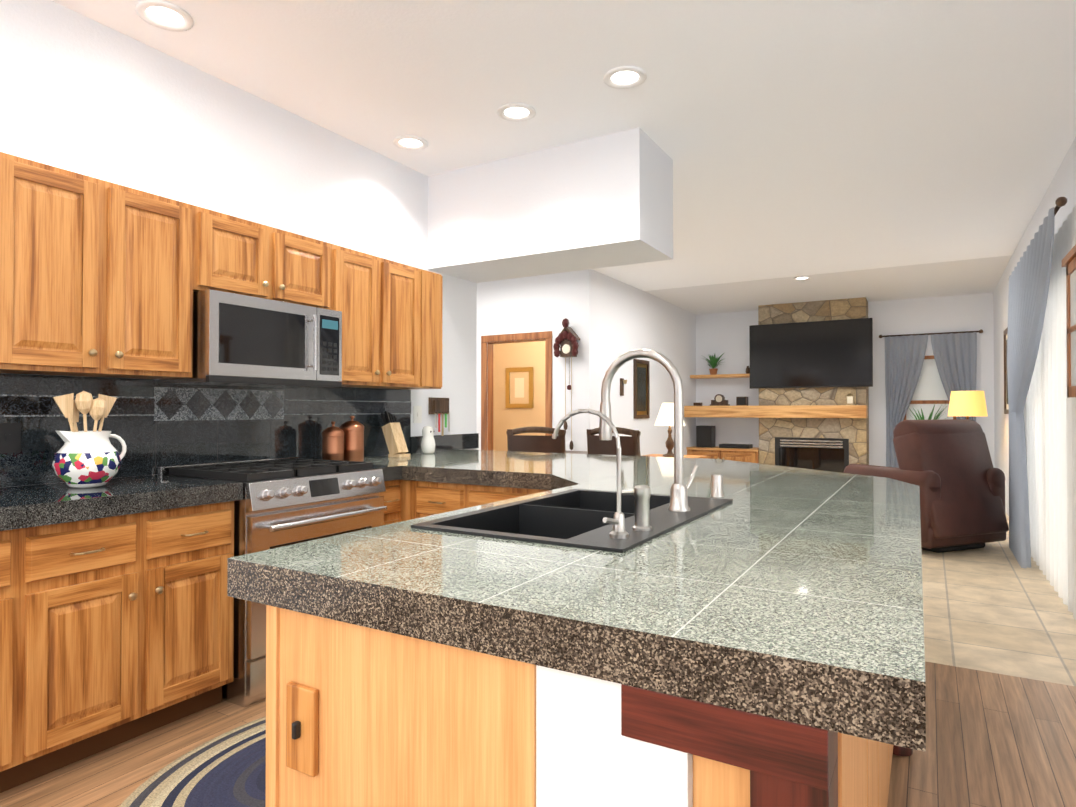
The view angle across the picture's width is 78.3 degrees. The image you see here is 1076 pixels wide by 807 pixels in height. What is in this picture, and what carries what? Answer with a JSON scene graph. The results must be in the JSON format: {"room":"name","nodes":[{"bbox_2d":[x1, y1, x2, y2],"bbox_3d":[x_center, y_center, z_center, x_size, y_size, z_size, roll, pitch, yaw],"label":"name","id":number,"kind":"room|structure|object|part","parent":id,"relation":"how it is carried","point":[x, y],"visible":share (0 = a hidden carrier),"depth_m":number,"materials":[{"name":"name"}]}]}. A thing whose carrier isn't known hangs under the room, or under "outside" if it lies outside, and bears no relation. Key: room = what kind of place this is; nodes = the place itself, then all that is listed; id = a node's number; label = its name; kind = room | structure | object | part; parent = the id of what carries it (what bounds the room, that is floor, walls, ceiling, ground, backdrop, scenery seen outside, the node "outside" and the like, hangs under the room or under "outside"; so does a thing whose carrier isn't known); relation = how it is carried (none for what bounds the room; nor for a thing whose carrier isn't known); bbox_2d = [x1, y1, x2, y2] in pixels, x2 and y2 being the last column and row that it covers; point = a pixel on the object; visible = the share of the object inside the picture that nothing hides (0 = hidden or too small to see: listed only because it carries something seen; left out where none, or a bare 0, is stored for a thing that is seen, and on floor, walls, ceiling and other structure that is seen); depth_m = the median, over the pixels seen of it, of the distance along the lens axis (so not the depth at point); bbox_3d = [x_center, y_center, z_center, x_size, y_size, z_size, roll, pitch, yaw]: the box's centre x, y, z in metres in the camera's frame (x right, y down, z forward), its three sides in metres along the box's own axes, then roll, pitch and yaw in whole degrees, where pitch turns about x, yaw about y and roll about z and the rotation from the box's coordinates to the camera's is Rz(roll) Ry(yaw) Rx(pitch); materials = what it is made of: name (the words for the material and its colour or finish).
{"room":"kitchen","nodes":[
{"label":"kitchen","id":0,"kind":"room"},
{"bbox_2d":[0,0,476,449],"bbox_3d":[-2.258,-0.203,2.299,0.120,2.870,6.780,0,-1,31],"label":"wall","id":1,"kind":"structure","parent":0,"point":[82,94],"depth_m":3.26,"materials":[{"name":"white paint"}]},
{"bbox_2d":[413,406,421,422],"bbox_3d":[-0.832,0.076,4.578,0.014,0.120,0.080,0,-1,31],"label":"light switch","id":2,"kind":"object","parent":1,"relation":"attached to","point":[417,414],"visible":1,"depth_m":4.57,"materials":[{"name":"white plastic"}]},
{"bbox_2d":[429,397,449,435],"bbox_3d":[-0.703,0.096,4.758,0.050,0.275,0.200,0,-1,31],"label":"key rack","id":3,"kind":"object","parent":1,"relation":"attached to","point":[438,406],"visible":1,"depth_m":4.73,"materials":[{"name":"brown wood"}]},
{"bbox_2d":[493,341,544,450],"bbox_3d":[-0.064,-0.125,9.505,2.729,2.870,2.179,0,-1,31],"label":"wall","id":4,"kind":"structure","parent":0,"point":[517,355],"depth_m":10.83,"materials":[{"name":"beige paint"}]},
{"bbox_2d":[506,367,532,407],"bbox_3d":[-0.303,-0.257,10.780,0.520,0.663,0.030,0,-1,31],"label":"framed picture","id":5,"kind":"object","parent":4,"relation":"attached to","point":[519,387],"visible":0.98,"depth_m":10.78,"materials":[{"name":"brown"}]},
{"bbox_2d":[476,269,593,450],"bbox_3d":[-0.597,-0.137,8.484,2.850,2.870,0.120,0,-1,31],"label":"wall","id":6,"kind":"structure","parent":0,"point":[544,303],"depth_m":7.93,"materials":[{"name":"white paint"}]},
{"bbox_2d":[481,331,551,450],"bbox_3d":[-0.248,0.214,8.264,1.040,2.165,0.138,0,-1,31],"label":"door frame","id":7,"kind":"structure","parent":6,"relation":"attached to","point":[487,395],"depth_m":8.43,"materials":[{"name":"brown wood"}]},
{"bbox_2d":[553,318,579,449],"bbox_3d":[0.342,-0.224,7.764,0.317,1.550,0.164,0,-1,31],"label":"wall clock","id":8,"kind":"object","parent":6,"relation":"attached to","point":[569,347],"visible":1,"depth_m":7.75,"materials":[{"name":"brown wood"}]},
{"bbox_2d":[0,661,1075,806],"bbox_3d":[-2.098,1.256,1.817,7.270,0.060,6.380,0,-1,31],"label":"floor","id":9,"kind":"structure","parent":0,"point":[996,740],"depth_m":2.33,"materials":[{"name":"brown wood"}]},
{"bbox_2d":[119,716,265,806],"bbox_3d":[-0.769,1.224,2.229,0.900,0.012,1.240,0,-1,31],"label":"braided rug","id":10,"kind":"object","parent":9,"relation":"on","point":[227,769],"visible":0.27,"depth_m":2.15,"materials":[{"name":"blue fabric"}]},
{"bbox_2d":[157,457,386,707],"bbox_3d":[-1.227,0.766,3.154,0.740,0.950,0.762,0,-1,31],"label":"steel gas range","id":11,"kind":"object","parent":9,"relation":"on","point":[287,501],"visible":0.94,"depth_m":2.86,"materials":[{"name":"silver metal"}]},
{"bbox_2d":[0,152,925,806],"bbox_3d":[-0.200,0.185,2.663,3.046,2.103,4.050,0,-1,31],"label":"kitchen cabinets","id":12,"kind":"object","parent":9,"relation":"on","point":[466,624],"visible":1,"depth_m":1.86,"materials":[{"name":"brown wood"}]},
{"bbox_2d":[0,423,20,452],"bbox_3d":[-2.027,0.132,2.531,0.012,0.115,0.080,0,-1,31],"label":"light switch","id":13,"kind":"object","parent":12,"relation":"attached to","point":[10,437],"visible":1,"depth_m":2.54,"materials":[{"name":"black plastic"}]},
{"bbox_2d":[52,391,126,487],"bbox_3d":[-1.724,0.136,2.551,0.221,0.368,0.260,0,-1,31],"label":"ceramic pitcher","id":14,"kind":"object","parent":12,"relation":"on","point":[85,458],"visible":1,"depth_m":2.49,"materials":[{"name":"white ceramic"}]},
{"bbox_2d":[0,464,401,530],"bbox_3d":[-1.631,0.356,2.601,0.642,0.070,2.492,0,-1,31],"label":"countertop","id":15,"kind":"structure","parent":12,"relation":"on","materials":[{"name":"brown stone"}]},
{"bbox_2d":[159,289,341,387],"bbox_3d":[-1.364,-0.287,3.239,0.426,0.398,0.744,0,-1,31],"label":"microwave","id":16,"kind":"object","parent":12,"relation":"attached to","point":[239,340],"visible":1,"depth_m":3.06,"materials":[{"name":"silver metal"}]},
{"bbox_2d":[286,681,318,776],"bbox_3d":[-0.437,0.597,1.210,0.075,0.155,0.028,0,-1,31],"label":"light switch","id":17,"kind":"object","parent":12,"relation":"attached to","point":[302,721],"visible":1,"depth_m":1.20,"materials":[{"name":"brown wood"}]},
{"bbox_2d":[322,421,343,460],"bbox_3d":[-1.136,0.215,3.664,0.121,0.234,0.121,0,-1,31],"label":"copper canister","id":18,"kind":"object","parent":12,"relation":"on","point":[332,442],"visible":0.92,"depth_m":3.62,"materials":[{"name":"brown metal"}]},
{"bbox_2d":[340,416,363,461],"bbox_3d":[-1.071,0.201,3.812,0.137,0.264,0.137,0,-1,31],"label":"copper canister","id":19,"kind":"object","parent":12,"relation":"on","point":[352,429],"visible":0.88,"depth_m":3.76,"materials":[{"name":"brown metal"}]},
{"bbox_2d":[381,411,409,457],"bbox_3d":[-0.913,0.192,4.207,0.178,0.292,0.100,0,-1,31],"label":"knife block","id":20,"kind":"object","parent":12,"relation":"on","point":[394,437],"visible":1,"depth_m":4.18,"materials":[{"name":"brown wood"}]},
{"bbox_2d":[421,426,435,453],"bbox_3d":[-0.752,0.246,4.529,0.097,0.190,0.100,0,-1,31],"label":"owl figurine","id":21,"kind":"object","parent":12,"relation":"on","point":[428,444],"visible":1,"depth_m":4.50,"materials":[{"name":"white ceramic"}]},
{"bbox_2d":[411,349,732,552],"bbox_3d":[0.154,0.182,1.886,0.572,0.692,0.890,0,-1,31],"label":"sink","id":22,"kind":"object","parent":12,"relation":"on","point":[626,521],"depth_m":1.88,"materials":[{"name":"black metal"}]},
{"bbox_3d":[1.276,0.815,2.349,0.098,0.835,0.100,0,-1,31],"label":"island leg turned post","id":23,"kind":"part","parent":12,"relation":"part of","materials":[{"name":"brown wood"}]},
{"bbox_2d":[52,0,1075,290],"bbox_3d":[-0.837,-1.650,3.984,7.270,0.060,11.340,0,-1,31],"label":"ceiling","id":24,"kind":"structure","parent":0,"point":[790,138],"depth_m":3.50,"materials":[{"name":"white paint"}]},
{"bbox_2d":[135,0,193,31],"bbox_3d":[-1.567,-1.626,2.777,0.216,0.013,0.216,0,-1,31],"label":"recessed light","id":25,"kind":"object","parent":24,"relation":"in","point":[160,14],"visible":1,"depth_m":2.77,"materials":[{"name":"white plastic"}]},
{"bbox_2d":[393,135,427,149],"bbox_3d":[-0.788,-1.612,4.095,0.216,0.013,0.216,0,-1,31],"label":"recessed light","id":26,"kind":"object","parent":24,"relation":"in","point":[408,142],"visible":0.96,"depth_m":4.09,"materials":[{"name":"white plastic"}]},
{"bbox_2d":[497,103,535,121],"bbox_3d":[-0.118,-1.616,3.676,0.216,0.013,0.216,0,-1,31],"label":"recessed light","id":27,"kind":"object","parent":24,"relation":"in","point":[516,112],"visible":0.94,"depth_m":3.67,"materials":[{"name":"white plastic"}]},
{"bbox_2d":[428,127,672,282],"bbox_3d":[0.057,-1.284,4.538,1.600,0.660,0.590,0,-1,31],"label":"soffit beam","id":28,"kind":"structure","parent":24,"relation":"attached to","point":[604,201],"depth_m":4.24,"materials":[{"name":"white paint"}]},
{"bbox_2d":[603,66,646,88],"bbox_3d":[0.433,-1.620,3.292,0.216,0.013,0.216,0,-1,31],"label":"recessed light","id":29,"kind":"object","parent":24,"relation":"in","point":[624,77],"visible":0.98,"depth_m":3.29,"materials":[{"name":"white plastic"}]},
{"bbox_2d":[594,270,695,455],"bbox_3d":[1.621,-0.125,9.554,0.120,2.870,3.980,0,-1,31],"label":"wall","id":30,"kind":"structure","parent":0,"point":[627,318],"depth_m":9.16,"materials":[{"name":"white paint"}]},
{"bbox_2d":[620,378,626,395],"bbox_3d":[1.102,-0.212,8.468,0.089,0.220,0.060,0,-1,31],"label":"sconce","id":31,"kind":"object","parent":30,"relation":"attached to","point":[622,381],"visible":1,"depth_m":8.46,"materials":[{"name":"brown wood"}]},
{"bbox_2d":[633,359,649,418],"bbox_3d":[1.421,-0.195,9.069,0.030,0.803,0.520,0,-1,31],"label":"framed picture","id":32,"kind":"object","parent":30,"relation":"attached to","point":[641,392],"visible":1,"depth_m":9.06,"materials":[{"name":"brown wood"}]},
{"bbox_2d":[645,255,1011,314],"bbox_3d":[2.683,-1.568,9.942,7.270,0.095,2.500,0,-1,31],"label":"ceiling slope","id":33,"kind":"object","parent":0,"point":[963,277],"visible":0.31,"depth_m":8.86,"materials":[{"name":"white paint"}]},
{"bbox_2d":[793,276,810,279],"bbox_3d":[3.306,-1.566,8.273,0.216,0.013,0.216,0,-1,31],"label":"recessed light","id":34,"kind":"object","parent":33,"relation":"attached to","point":[802,278],"visible":0.96,"depth_m":8.26,"materials":[{"name":"white"}]},
{"bbox_2d":[696,293,994,467],"bbox_3d":[4.515,-0.118,10.226,4.420,2.870,0.120,0,-1,31],"label":"wall","id":35,"kind":"structure","parent":0,"point":[718,335],"depth_m":9.84,"materials":[{"name":"white paint"}]},
{"bbox_2d":[690,374,749,378],"bbox_3d":[3.087,-0.446,10.810,1.126,0.050,0.328,0,-1,31],"label":"shelf","id":36,"kind":"object","parent":35,"relation":"attached to","point":[714,376],"visible":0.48,"depth_m":10.74,"materials":[{"name":"brown wood"}]},
{"bbox_2d":[703,352,724,374],"bbox_3d":[2.905,-0.657,10.909,0.462,0.372,0.300,0,-1,31],"label":"potted plant","id":37,"kind":"object","parent":36,"relation":"on","point":[713,361],"visible":0.96,"depth_m":10.86,"materials":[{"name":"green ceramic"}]},
{"bbox_2d":[758,297,868,472],"bbox_3d":[4.182,-0.119,10.075,1.500,2.869,0.477,0,-1,31],"label":"stone fireplace","id":38,"kind":"object","parent":35,"relation":"on","point":[833,444],"visible":0.56,"depth_m":9.87,"materials":[{"name":"beige stone"}]},
{"bbox_2d":[684,405,867,417],"bbox_3d":[3.659,0.125,10.276,2.648,0.185,0.656,0,-1,31],"label":"mantel shelf","id":39,"kind":"object","parent":38,"relation":"attached to","point":[813,411],"visible":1,"depth_m":9.92,"materials":[{"name":"brown wood"}]},
{"bbox_2d":[710,394,729,405],"bbox_3d":[2.962,-0.057,10.781,0.300,0.189,0.103,0,-1,31],"label":"mantel clock","id":40,"kind":"object","parent":39,"relation":"on","point":[719,400],"visible":0.96,"depth_m":10.74,"materials":[{"name":"brown wood"}]},
{"bbox_2d":[736,397,747,405],"bbox_3d":[3.277,-0.036,10.606,0.160,0.144,0.123,0,-1,31],"label":"speaker","id":41,"kind":"object","parent":39,"relation":"on","point":[741,401],"visible":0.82,"depth_m":10.56,"materials":[{"name":"brown wood"}]},
{"bbox_2d":[846,392,854,404],"bbox_3d":[4.498,-0.071,9.527,0.110,0.189,0.100,0,-1,31],"label":"lantern","id":42,"kind":"object","parent":39,"relation":"on","point":[850,398],"visible":1,"depth_m":9.49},
{"bbox_2d":[749,318,872,388],"bbox_3d":[4.042,-0.727,9.874,1.710,0.980,0.075,0,-1,31],"label":"flat-screen tv","id":43,"kind":"object","parent":38,"relation":"attached to","point":[829,353],"visible":1,"depth_m":9.81,"materials":[{"name":"black plastic"}]},
{"bbox_2d":[879,329,982,467],"bbox_3d":[5.580,0.135,9.420,1.281,2.308,0.053,0,-1,31],"label":"curtain","id":44,"kind":"object","parent":35,"relation":"attached to","point":[955,355],"visible":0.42,"depth_m":9.51,"materials":[{"name":"grey fabric"}]},
{"bbox_2d":[903,355,1075,685],"bbox_3d":[1.422,-0.114,7.790,7.270,2.930,7.460,0,-1,31],"label":"floor","id":45,"kind":"structure","parent":0,"point":[993,607],"depth_m":3.97,"materials":[{"name":"beige tile"}]},
{"bbox_2d":[506,426,565,452],"bbox_3d":[0.046,0.739,6.099,0.546,1.067,0.649,0,-1,15],"label":"dining chair","id":46,"kind":"object","parent":45,"relation":"on","point":[531,443],"visible":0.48,"depth_m":5.80,"materials":[{"name":"brown wood"}]},
{"bbox_2d":[566,451,640,455],"bbox_3d":[0.472,0.908,7.028,1.000,0.750,0.800,0,-1,31],"label":"dining table","id":47,"kind":"object","parent":45,"relation":"on","point":[578,452],"visible":0.02,"depth_m":7.22,"materials":[{"name":"brown wood"}]},
{"bbox_2d":[587,427,640,455],"bbox_3d":[0.812,0.738,5.935,0.547,1.067,0.649,-1,-1,41],"label":"dining chair","id":48,"kind":"object","parent":45,"relation":"on","point":[630,445],"visible":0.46,"depth_m":5.66,"materials":[{"name":"brown wood"}]},
{"bbox_2d":[642,454,706,458],"bbox_3d":[1.344,0.910,6.734,0.600,0.740,0.600,0,-1,31],"label":"side table","id":49,"kind":"object","parent":45,"relation":"on","point":[685,456],"depth_m":6.78,"materials":[{"name":"brown wood"}]},
{"bbox_2d":[655,403,684,456],"bbox_3d":[1.344,0.267,6.740,0.310,0.544,0.310,0,-1,31],"label":"light","id":50,"kind":"object","parent":49,"relation":"on","point":[665,417],"visible":0.85,"depth_m":6.67,"materials":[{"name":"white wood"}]},
{"bbox_2d":[686,446,758,462],"bbox_3d":[3.032,1.018,10.701,1.126,0.610,0.550,0,-1,31],"label":"base cabinet","id":51,"kind":"object","parent":45,"relation":"on","point":[750,455],"visible":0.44,"depth_m":10.44,"materials":[{"name":"brown wood"}]},
{"bbox_2d":[696,425,714,447],"bbox_3d":[2.751,0.539,10.840,0.250,0.349,0.245,0,-1,31],"label":"speaker box","id":52,"kind":"object","parent":51,"relation":"on","point":[705,436],"visible":0.98,"depth_m":10.74,"materials":[{"name":"black plastic"}]},
{"bbox_2d":[719,443,752,448],"bbox_3d":[3.173,0.681,10.609,0.470,0.059,0.270,0,-1,31],"label":"receiver","id":53,"kind":"object","parent":51,"relation":"on","point":[727,445],"visible":0.98,"depth_m":10.49,"materials":[{"name":"black plastic"}]},
{"bbox_2d":[844,419,1008,552],"bbox_3d":[3.526,0.708,6.028,1.010,1.127,0.938,0,-1,-21],"label":"leather recliner","id":54,"kind":"object","parent":45,"relation":"on","point":[951,472],"visible":0.81,"depth_m":5.68,"materials":[{"name":"brown leather"}]},
{"bbox_2d":[907,402,947,419],"bbox_3d":[5.357,0.635,9.015,0.568,1.338,0.672,0,-1,31],"label":"potted plant","id":55,"kind":"object","parent":45,"relation":"on","point":[930,416],"visible":0.21,"depth_m":9.00,"materials":[{"name":"green plant"}]},
{"bbox_3d":[5.633,-0.003,9.521,0.740,1.375,0.135,0,-1,31],"label":"window frame","id":56,"kind":"part","parent":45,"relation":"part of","materials":[{"name":"brown wood"}]},
{"bbox_2d":[948,391,987,418],"bbox_3d":[5.118,0.572,7.876,0.400,1.440,0.400,0,-1,31],"label":"light","id":57,"kind":"object","parent":45,"relation":"on","point":[967,404],"visible":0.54,"depth_m":7.74,"materials":[{"name":"yellow fabric"}]},
{"bbox_2d":[993,137,1075,515],"bbox_3d":[2.877,-0.193,3.226,0.120,2.870,13.840,0,-1,31],"label":"wall","id":58,"kind":"structure","parent":0,"point":[1063,183],"depth_m":7.53,"materials":[{"name":"white paint"}]},
{"bbox_2d":[1003,327,1008,413],"bbox_3d":[5.203,-0.359,7.313,0.030,0.953,0.700,0,-1,31],"label":"framed picture","id":59,"kind":"object","parent":58,"relation":"attached to","point":[1006,406],"visible":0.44,"depth_m":7.57,"materials":[{"name":"brown wood"}]},
{"bbox_2d":[1007,197,1075,618],"bbox_3d":[3.599,0.044,4.777,0.161,2.388,2.583,0,-1,31],"label":"curtain","id":60,"kind":"object","parent":58,"relation":"attached to","point":[1042,469],"visible":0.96,"depth_m":4.54,"materials":[{"name":"grey fabric"}]},
{"bbox_2d":[1061,245,1075,397],"bbox_3d":[2.446,-0.364,2.833,0.219,0.666,0.720,0,-1,31],"label":"window","id":61,"kind":"structure","parent":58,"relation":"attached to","point":[1068,260],"depth_m":3.10,"materials":[{"name":"brown wood"}]}
]}

